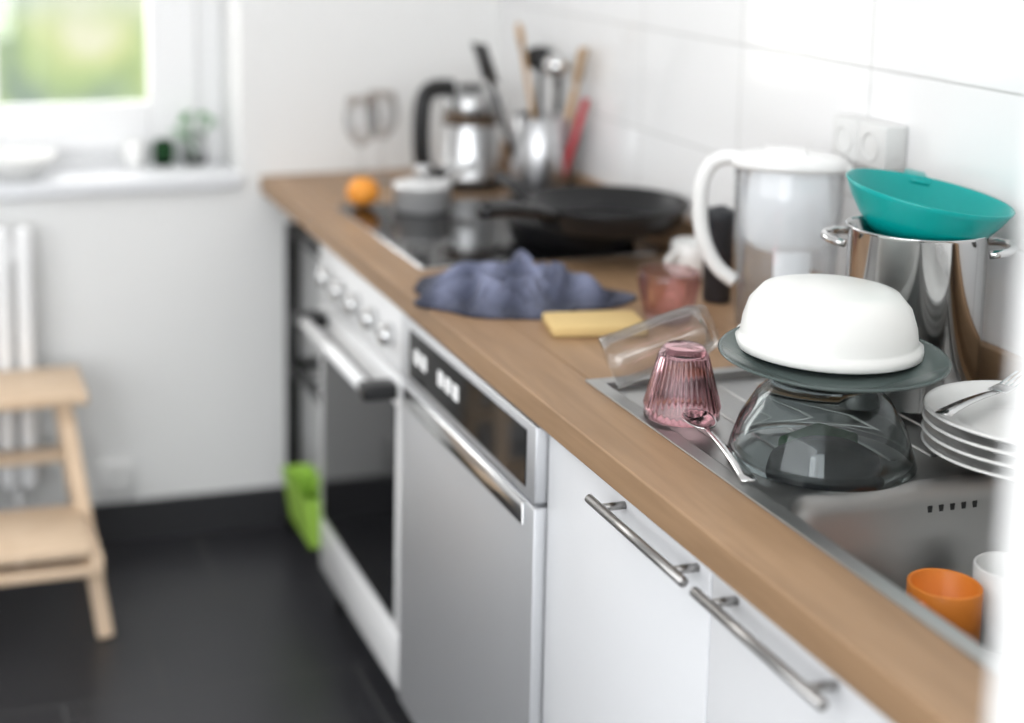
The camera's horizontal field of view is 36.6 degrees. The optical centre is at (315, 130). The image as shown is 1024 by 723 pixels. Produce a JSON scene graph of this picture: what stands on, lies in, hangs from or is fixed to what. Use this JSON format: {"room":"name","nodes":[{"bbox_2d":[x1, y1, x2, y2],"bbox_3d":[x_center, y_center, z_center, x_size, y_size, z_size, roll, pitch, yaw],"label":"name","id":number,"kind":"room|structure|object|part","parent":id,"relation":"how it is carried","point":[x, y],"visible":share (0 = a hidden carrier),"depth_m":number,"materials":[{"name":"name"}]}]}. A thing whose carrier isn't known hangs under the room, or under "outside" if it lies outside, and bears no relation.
{"room":"kitchen","nodes":[
{"label":"kitchen","id":0,"kind":"room"},
{"bbox_2d":[0,524,412,722],"bbox_3d":[-0.522,1.512,0.755,4.000,0.060,6.900,-2,9,-15],"label":"floor","id":1,"kind":"structure","parent":0,"point":[240,625],"depth_m":3.25,"materials":[{"name":"tile"}]},
{"bbox_2d":[0,365,113,638],"bbox_3d":[-0.719,0.838,3.299,0.525,0.506,0.470,-2,9,-15],"label":"step stool","id":2,"kind":"object","parent":1,"relation":"on","point":[60,532],"visible":1,"depth_m":3.29,"materials":[{"name":"brown wood"}]},
{"bbox_2d":[281,222,347,612],"bbox_3d":[0.202,0.641,3.619,0.588,0.785,0.486,-2,9,-15],"label":"base cabinet","id":3,"kind":"object","parent":1,"relation":"on","point":[302,482],"visible":0.32,"depth_m":3.72,"materials":[{"name":"black metal"}]},
{"bbox_2d":[260,140,1016,722],"bbox_3d":[0.470,0.705,2.612,0.674,0.966,2.618,-2,9,-15],"label":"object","id":4,"kind":"object","parent":1,"relation":"on","point":[506,527],"visible":0.77,"depth_m":2.13,"materials":[{"name":"brown wood"}]},
{"bbox_2d":[294,242,404,692],"bbox_3d":[0.346,0.625,3.074,0.674,0.732,0.571,-2,9,-15],"label":"oven","id":5,"kind":"object","parent":4,"relation":"in","point":[359,338],"depth_m":2.95,"materials":[{"name":"silver metal"}]},
{"bbox_2d":[346,177,378,206],"bbox_3d":[0.103,0.134,3.321,0.072,0.064,0.072,-2,9,-15],"label":"orange","id":6,"kind":"object","parent":4,"relation":"on","point":[361,191],"visible":1,"depth_m":3.30,"materials":[{"name":"orange food"}]},
{"bbox_2d":[392,161,474,214],"bbox_3d":[0.273,0.114,3.346,0.130,0.097,0.278,6,11,35],"label":"saucepan","id":7,"kind":"object","parent":4,"relation":"on","point":[422,194],"visible":1,"depth_m":3.25,"materials":[{"name":"silver metal"}]},
{"bbox_2d":[412,79,504,191],"bbox_3d":[0.333,0.006,3.553,0.257,0.260,0.156,-6,10,-32],"label":"kettle","id":8,"kind":"object","parent":4,"relation":"on","point":[470,120],"visible":0.83,"depth_m":3.51,"materials":[{"name":"silver metal"}]},
{"bbox_2d":[399,314,549,722],"bbox_3d":[0.522,0.711,2.519,0.622,0.732,0.596,-2,9,-15],"label":"dishwasher","id":9,"kind":"object","parent":4,"relation":"in","point":[475,460],"depth_m":2.38,"materials":[{"name":"silver metal"}]},
{"bbox_2d":[336,197,670,269],"bbox_3d":[0.365,0.200,3.130,0.510,0.006,0.580,-2,9,-15],"label":"cooktop","id":10,"kind":"object","parent":4,"relation":"in","point":[442,241],"depth_m":3.01,"materials":[{"name":"black glass"}]},
{"bbox_2d":[413,249,636,319],"bbox_3d":[0.355,0.249,2.587,0.382,0.074,0.273,1,9,5],"label":"towel","id":11,"kind":"object","parent":4,"relation":"on","point":[518,288],"visible":0.95,"depth_m":2.54,"materials":[{"name":"blue fabric"}]},
{"bbox_2d":[471,22,589,201],"bbox_3d":[0.465,-0.037,3.347,0.247,0.395,0.170,-2,9,-15],"label":"utensil holder","id":12,"kind":"object","parent":4,"relation":"on","point":[541,144],"visible":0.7,"depth_m":3.33,"materials":[{"name":"silver metal"}]},
{"bbox_2d":[493,171,636,253],"bbox_3d":[0.475,0.161,3.048,0.280,0.094,0.421,-4,10,-25],"label":"pan","id":13,"kind":"object","parent":4,"relation":"on","point":[528,232],"visible":0.54,"depth_m":2.89,"materials":[{"name":"black metal"}]},
{"bbox_2d":[476,185,690,238],"bbox_3d":[0.475,0.144,2.800,0.491,0.084,0.300,-7,11,-39],"label":"frying pan","id":14,"kind":"object","parent":13,"relation":"on","point":[596,211],"visible":1,"depth_m":2.83,"materials":[{"name":"black metal"}]},
{"bbox_2d":[542,310,647,337],"bbox_3d":[0.440,0.305,2.407,0.150,0.020,0.090,0,9,-3],"label":"cloth","id":15,"kind":"object","parent":4,"relation":"on","point":[617,323],"visible":1,"depth_m":2.37,"materials":[{"name":"yellow fabric"}]},
{"bbox_3d":[0.388,0.799,1.949,0.019,0.724,0.442,-2,9,-15],"label":"cabinet door","id":16,"kind":"part","parent":4,"relation":"part of","materials":[{"name":"white paint"}]},
{"bbox_3d":[0.386,0.476,1.791,0.040,0.012,0.242,-2,9,-15],"label":"cabinet handle","id":17,"kind":"part","parent":4,"relation":"part of","materials":[{"name":"silver metal"}]},
{"bbox_2d":[643,340,720,427],"bbox_3d":[0.480,0.327,1.998,0.100,0.095,0.100,-2,9,-15],"label":"glass","id":18,"kind":"object","parent":4,"relation":"on","point":[682,379],"visible":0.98,"depth_m":1.97,"materials":[{"name":"pink glass"}]},
{"bbox_2d":[664,237,702,278],"bbox_3d":[0.672,0.231,2.742,0.072,0.062,0.095,4,10,25],"label":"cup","id":19,"kind":"object","parent":4,"relation":"on","point":[685,260],"visible":0.84,"depth_m":2.72,"materials":[{"name":"white ceramic"}]},
{"bbox_2d":[702,205,733,303],"bbox_3d":[0.677,0.207,2.565,0.053,0.164,0.053,-2,9,-15],"label":"tumbler","id":20,"kind":"object","parent":4,"relation":"on","point":[720,217],"visible":0.83,"depth_m":2.54,"materials":[{"name":"grey plastic"}]},
{"bbox_2d":[682,412,756,481],"bbox_3d":[0.499,0.383,1.871,0.042,0.018,0.207,-1,9,-8],"label":"spoon","id":21,"kind":"object","parent":4,"relation":"on","point":[708,421],"visible":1,"depth_m":1.85,"materials":[{"name":"silver metal"}]},
{"bbox_3d":[0.454,0.516,1.537,0.040,0.012,0.242,-2,9,-15],"label":"cabinet handle","id":22,"kind":"part","parent":4,"relation":"part of","materials":[{"name":"silver metal"}]},
{"bbox_2d":[692,145,852,324],"bbox_3d":[0.711,0.170,2.395,0.237,0.289,0.109,3,9,17],"label":"jug","id":23,"kind":"object","parent":4,"relation":"on","point":[784,196],"visible":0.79,"depth_m":2.35,"materials":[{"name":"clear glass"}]},
{"bbox_2d":[585,366,1006,672],"bbox_3d":[0.733,0.498,1.795,0.488,0.180,0.913,-2,9,-15],"label":"sink","id":24,"kind":"object","parent":4,"relation":"in","point":[949,514],"depth_m":1.81,"materials":[{"name":"silver metal"}]},
{"bbox_3d":[0.502,0.865,1.521,0.019,0.724,0.446,-2,9,-15],"label":"cabinet door","id":25,"kind":"part","parent":4,"relation":"part of","materials":[{"name":"white paint"}]},
{"bbox_2d":[718,274,952,491],"bbox_3d":[0.632,0.300,1.890,0.281,0.195,0.308,-2,9,-15],"label":"dishes","id":26,"kind":"object","parent":4,"relation":"on","point":[828,348],"visible":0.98,"depth_m":1.82,"materials":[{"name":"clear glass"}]},
{"bbox_3d":[0.632,0.282,1.869,0.272,0.024,0.272,-3,11,-15],"label":"plate","id":27,"kind":"part","parent":26,"relation":"part of","materials":[{"name":"grey ceramic"}]},
{"bbox_2d":[820,169,1018,415],"bbox_3d":[0.820,0.211,2.073,0.230,0.303,0.239,-5,10,-27],"label":"pot","id":28,"kind":"object","parent":4,"relation":"on","point":[919,236],"visible":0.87,"depth_m":1.99,"materials":[{"name":"silver metal"}]},
{"bbox_2d":[906,568,983,643],"bbox_3d":[0.696,0.551,1.720,0.101,0.087,0.081,0,9,-2],"label":"cup","id":29,"kind":"object","parent":4,"relation":"on","point":[956,597],"visible":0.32,"depth_m":1.70,"materials":[{"name":"orange plastic"}]},
{"bbox_2d":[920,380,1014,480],"bbox_3d":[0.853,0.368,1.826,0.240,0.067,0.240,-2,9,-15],"label":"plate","id":30,"kind":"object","parent":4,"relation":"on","point":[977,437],"visible":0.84,"depth_m":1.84,"materials":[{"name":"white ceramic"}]},
{"bbox_2d":[935,372,1014,416],"bbox_3d":[0.816,0.322,1.859,0.203,0.008,0.023,-10,13,-39],"label":"fork","id":31,"kind":"object","parent":30,"relation":"on","point":[951,409],"visible":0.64,"depth_m":1.84,"materials":[{"name":"silver metal"}]},
{"bbox_2d":[972,551,1001,651],"bbox_3d":[0.803,0.544,1.747,0.080,0.092,0.102,-8,12,-43],"label":"cup","id":32,"kind":"object","parent":4,"relation":"on","point":[986,570],"visible":0.27,"depth_m":1.74,"materials":[{"name":"white ceramic"}]},
{"bbox_2d":[0,0,499,510],"bbox_3d":[-1.332,-0.270,3.570,3.600,2.600,0.420,-2,9,-15],"label":"wall","id":33,"kind":"structure","parent":0,"point":[169,308],"depth_m":3.74,"materials":[{"name":"white paint"}]},
{"bbox_2d":[0,224,38,566],"bbox_3d":[-1.032,0.638,3.505,0.767,0.825,0.123,-2,9,-15],"label":"radiator","id":34,"kind":"object","parent":33,"relation":"attached to","point":[17,251],"visible":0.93,"depth_m":3.51,"materials":[{"name":"white metal"}]},
{"bbox_2d":[0,0,221,164],"bbox_3d":[-0.911,-0.600,3.660,1.384,1.415,0.127,-2,9,-15],"label":"window","id":35,"kind":"structure","parent":33,"relation":"in","point":[184,36],"depth_m":3.84,"materials":[{"name":"white"}]},
{"bbox_2d":[99,458,134,494],"bbox_3d":[-0.485,0.850,3.740,0.085,0.085,0.019,-2,9,-15],"label":"socket","id":36,"kind":"object","parent":33,"relation":"attached to","point":[116,476],"visible":1,"depth_m":3.73,"materials":[{"name":"white plastic"}]},
{"bbox_2d":[0,157,241,199],"bbox_3d":[-0.878,0.131,3.647,1.380,0.034,0.265,-2,9,-15],"label":"window sill","id":37,"kind":"structure","parent":33,"relation":"attached to","point":[100,178],"depth_m":3.66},
{"bbox_2d":[0,147,56,179],"bbox_3d":[-0.717,0.084,3.649,0.200,0.057,0.200,-2,9,-15],"label":"bowl","id":38,"kind":"object","parent":37,"relation":"on","point":[16,163],"visible":1,"depth_m":3.61,"materials":[{"name":"white ceramic"}]},
{"bbox_2d":[119,140,143,167],"bbox_3d":[-0.462,0.057,3.805,0.048,0.062,0.079,-9,12,-44],"label":"cup","id":39,"kind":"object","parent":37,"relation":"on","point":[132,152],"visible":1,"depth_m":3.78,"materials":[{"name":"white ceramic"}]},
{"bbox_2d":[153,139,173,165],"bbox_3d":[-0.380,0.055,3.818,0.052,0.063,0.052,-2,9,-15],"label":"jar","id":40,"kind":"object","parent":37,"relation":"on","point":[163,149],"visible":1,"depth_m":3.80,"materials":[{"name":"green glass"}]},
{"bbox_2d":[170,111,218,164],"bbox_3d":[-0.307,0.016,3.837,0.126,0.134,0.083,-4,10,-26],"label":"potted plant","id":41,"kind":"object","parent":37,"relation":"on","point":[194,143],"visible":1,"depth_m":3.81,"materials":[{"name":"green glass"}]},
{"bbox_2d":[182,132,206,164],"bbox_3d":[-0.303,0.046,3.832,0.060,0.076,0.060,-2,9,-15],"label":"jar","id":42,"kind":"object","parent":37,"relation":"on","point":[194,143],"depth_m":3.81,"materials":[{"name":"clear glass"}]},
{"bbox_2d":[91,485,285,543],"bbox_3d":[-1.276,0.997,3.555,3.600,0.100,0.012,-2,9,-15],"label":"baseboard","id":43,"kind":"structure","parent":33,"relation":"attached to","point":[133,520],"depth_m":3.80,"materials":[{"name":"grey"}]},
{"bbox_2d":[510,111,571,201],"bbox_3d":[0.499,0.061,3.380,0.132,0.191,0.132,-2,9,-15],"label":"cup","id":44,"kind":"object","parent":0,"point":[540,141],"depth_m":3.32,"materials":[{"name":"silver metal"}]},
{"bbox_2d":[498,0,1023,353],"bbox_3d":[1.315,0.123,1.033,0.200,2.600,6.900,-2,9,-15],"label":"tiled wall","id":45,"kind":"structure","parent":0,"point":[669,85],"depth_m":2.58,"materials":[{"name":"white tile"}]},
{"bbox_2d":[832,114,907,170],"bbox_3d":[0.844,0.018,2.333,0.042,0.068,0.135,-2,9,-15],"label":"double socket","id":46,"kind":"object","parent":45,"relation":"attached to","point":[869,142],"visible":1,"depth_m":2.30,"materials":[{"name":"white plastic"}]},
{"bbox_2d":[990,259,1023,722],"bbox_3d":[0.874,0.182,0.652,0.850,2.600,0.620,-2,9,-15],"label":"wall pier","id":47,"kind":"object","parent":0,"point":[1007,701],"depth_m":0.84,"materials":[{"name":"white paint"}]},
{"label":"outside","id":48,"kind":"structure","parent":0,"visible":0},
{"bbox_2d":[0,0,147,105],"bbox_3d":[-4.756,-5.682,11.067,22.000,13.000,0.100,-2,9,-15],"label":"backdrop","id":49,"kind":"structure","parent":48,"point":[52,51],"depth_m":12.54,"materials":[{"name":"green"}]}
]}

